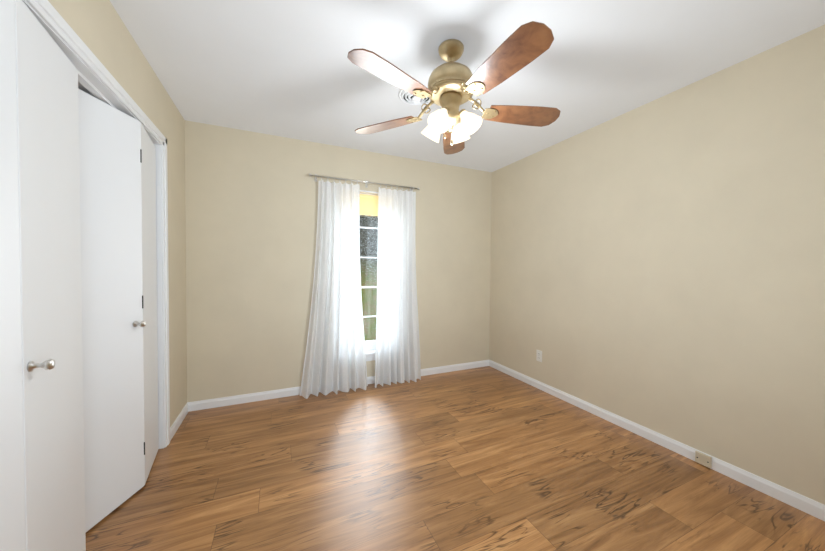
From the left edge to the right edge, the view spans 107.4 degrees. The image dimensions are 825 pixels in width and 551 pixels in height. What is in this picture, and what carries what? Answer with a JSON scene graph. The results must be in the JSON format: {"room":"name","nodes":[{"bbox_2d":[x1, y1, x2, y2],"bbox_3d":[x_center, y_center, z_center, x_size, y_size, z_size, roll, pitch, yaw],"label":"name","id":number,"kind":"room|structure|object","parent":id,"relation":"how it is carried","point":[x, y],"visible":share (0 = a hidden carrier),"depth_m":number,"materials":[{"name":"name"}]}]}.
{"room":"empty bedroom","nodes":[
{"label":"empty bedroom","id":0,"kind":"room"},
{"bbox_2d":[48,0,186,426],"bbox_3d":[-1.207,-0.026,0.843,0.120,2.440,3.665,0,1,-24],"label":"wall","id":1,"kind":"structure","parent":0,"point":[100,29],"depth_m":2.06,"materials":[{"name":"beige paint"}]},
{"bbox_2d":[0,0,85,550],"bbox_3d":[-1.147,0.186,0.868,0.120,1.992,0.824,0,1,-24],"label":"bifold door","id":2,"kind":"structure","parent":1,"relation":"in","point":[42,490],"depth_m":0.96,"materials":[{"name":"white paint"}]},
{"bbox_2d":[22,0,169,448],"bbox_3d":[-1.371,0.139,1.226,0.142,2.091,1.824,0,1,-24],"label":"trim","id":3,"kind":"structure","parent":1,"relation":"attached to","point":[97,79],"depth_m":1.85,"materials":[{"name":"white paint"}]},
{"bbox_2d":[78,89,158,532],"bbox_3d":[-1.554,0.166,1.635,0.225,1.992,0.765,0,1,-24],"label":"bifold door","id":4,"kind":"structure","parent":1,"relation":"in","point":[117,156],"depth_m":1.51,"materials":[{"name":"white paint"}]},
{"bbox_2d":[170,402,189,440],"bbox_3d":[-1.793,1.119,2.322,0.012,0.076,0.471,0,1,-24],"label":"baseboard","id":5,"kind":"structure","parent":1,"relation":"attached to","point":[174,427],"depth_m":2.32,"materials":[{"name":"white paint"}]},
{"bbox_2d":[185,120,491,401],"bbox_3d":[-0.490,-0.073,3.258,3.400,2.440,0.160,0,1,-24],"label":"wall","id":6,"kind":"structure","parent":0,"point":[251,205],"depth_m":2.84,"materials":[{"name":"beige paint"}]},
{"bbox_2d":[190,360,489,410],"bbox_3d":[-0.482,1.110,3.197,3.120,0.076,0.012,0,1,-24],"label":"baseboard","id":7,"kind":"structure","parent":6,"relation":"attached to","point":[259,396],"depth_m":2.83,"materials":[{"name":"white paint"}]},
{"bbox_2d":[309,173,419,190],"bbox_3d":[-0.461,-0.946,3.110,1.158,0.074,0.092,0,1,-24],"label":"curtain rod","id":8,"kind":"object","parent":6,"relation":"attached to","point":[366,182],"visible":1,"depth_m":3.06,"materials":[{"name":"silver metal"}]},
{"bbox_2d":[300,180,367,398],"bbox_3d":[-0.745,0.120,2.953,0.665,2.054,0.129,0,1,-24],"label":"curtain","id":9,"kind":"object","parent":8,"relation":"hanging from","point":[335,358],"visible":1,"depth_m":2.97,"materials":[{"name":"white fabric"}]},
{"bbox_2d":[375,187,420,387],"bbox_3d":[-0.153,0.119,3.218,0.524,2.054,0.129,0,1,-24],"label":"curtain","id":10,"kind":"object","parent":8,"relation":"hanging from","point":[397,355],"visible":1,"depth_m":3.22,"materials":[{"name":"white fabric"}]},
{"bbox_2d":[360,190,377,360],"bbox_3d":[-0.479,0.009,3.234,0.780,1.786,0.165,0,1,-24],"label":"window","id":11,"kind":"structure","parent":6,"relation":"in","point":[368,202],"depth_m":3.26,"materials":[{"name":"white paint"}]},
{"bbox_2d":[85,366,824,550],"bbox_3d":[-0.082,1.240,1.444,4.140,0.100,3.785,0,1,-24],"label":"floor","id":12,"kind":"structure","parent":0,"point":[487,458],"depth_m":1.71,"materials":[{"name":"brown wood"}]},
{"bbox_2d":[110,0,824,171],"bbox_3d":[-0.062,-1.299,1.388,4.140,0.100,3.785,0,1,-24],"label":"ceiling","id":13,"kind":"structure","parent":0,"point":[286,68],"depth_m":1.73,"materials":[{"name":"white paint"}]},
{"bbox_2d":[398,84,430,104],"bbox_3d":[0.029,-1.246,2.117,0.255,0.035,0.255,0,1,-24],"label":"ceiling vent","id":14,"kind":"object","parent":13,"relation":"in","point":[407,97],"visible":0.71,"depth_m":2.14,"materials":[{"name":"white metal"}]},
{"bbox_2d":[347,21,560,154],"bbox_3d":[0.235,-0.977,1.634,1.228,0.550,1.188,0,1,-24],"label":"fan","id":15,"kind":"object","parent":13,"relation":"hanging from","point":[453,85],"visible":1,"depth_m":1.57,"materials":[{"name":"brown wood"}]},
{"bbox_2d":[489,25,824,504],"bbox_3d":[1.788,-0.031,2.181,0.120,2.440,3.665,0,1,-24],"label":"wall","id":16,"kind":"structure","parent":0,"point":[658,265],"depth_m":1.97,"materials":[{"name":"beige paint"}]},
{"bbox_2d":[536,350,541,361],"bbox_3d":[1.301,0.826,3.114,0.010,0.114,0.070,0,1,-24],"label":"electrical outlet","id":17,"kind":"object","parent":16,"relation":"attached to","point":[539,355],"visible":1,"depth_m":3.11,"materials":[{"name":"white plastic"}]},
{"bbox_2d":[490,360,824,520],"bbox_3d":[1.693,1.149,2.235,0.012,0.076,3.545,0,1,-24],"label":"baseboard","id":18,"kind":"structure","parent":16,"relation":"attached to","point":[814,508],"depth_m":2.00,"materials":[{"name":"white paint"}]},
{"bbox_2d":[695,451,711,467],"bbox_3d":[1.825,1.154,1.902,0.018,0.070,0.076,0,1,-24],"label":"outlet","id":19,"kind":"object","parent":18,"relation":"attached to","point":[703,459],"visible":1,"depth_m":1.90,"materials":[{"name":"beige plastic"}]},
{"label":"outside","id":20,"kind":"structure","parent":0,"visible":0},
{"bbox_2d":[360,215,377,340],"bbox_3d":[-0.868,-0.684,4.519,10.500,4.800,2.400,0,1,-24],"label":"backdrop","id":21,"kind":"structure","parent":20,"point":[368,281],"depth_m":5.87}
]}

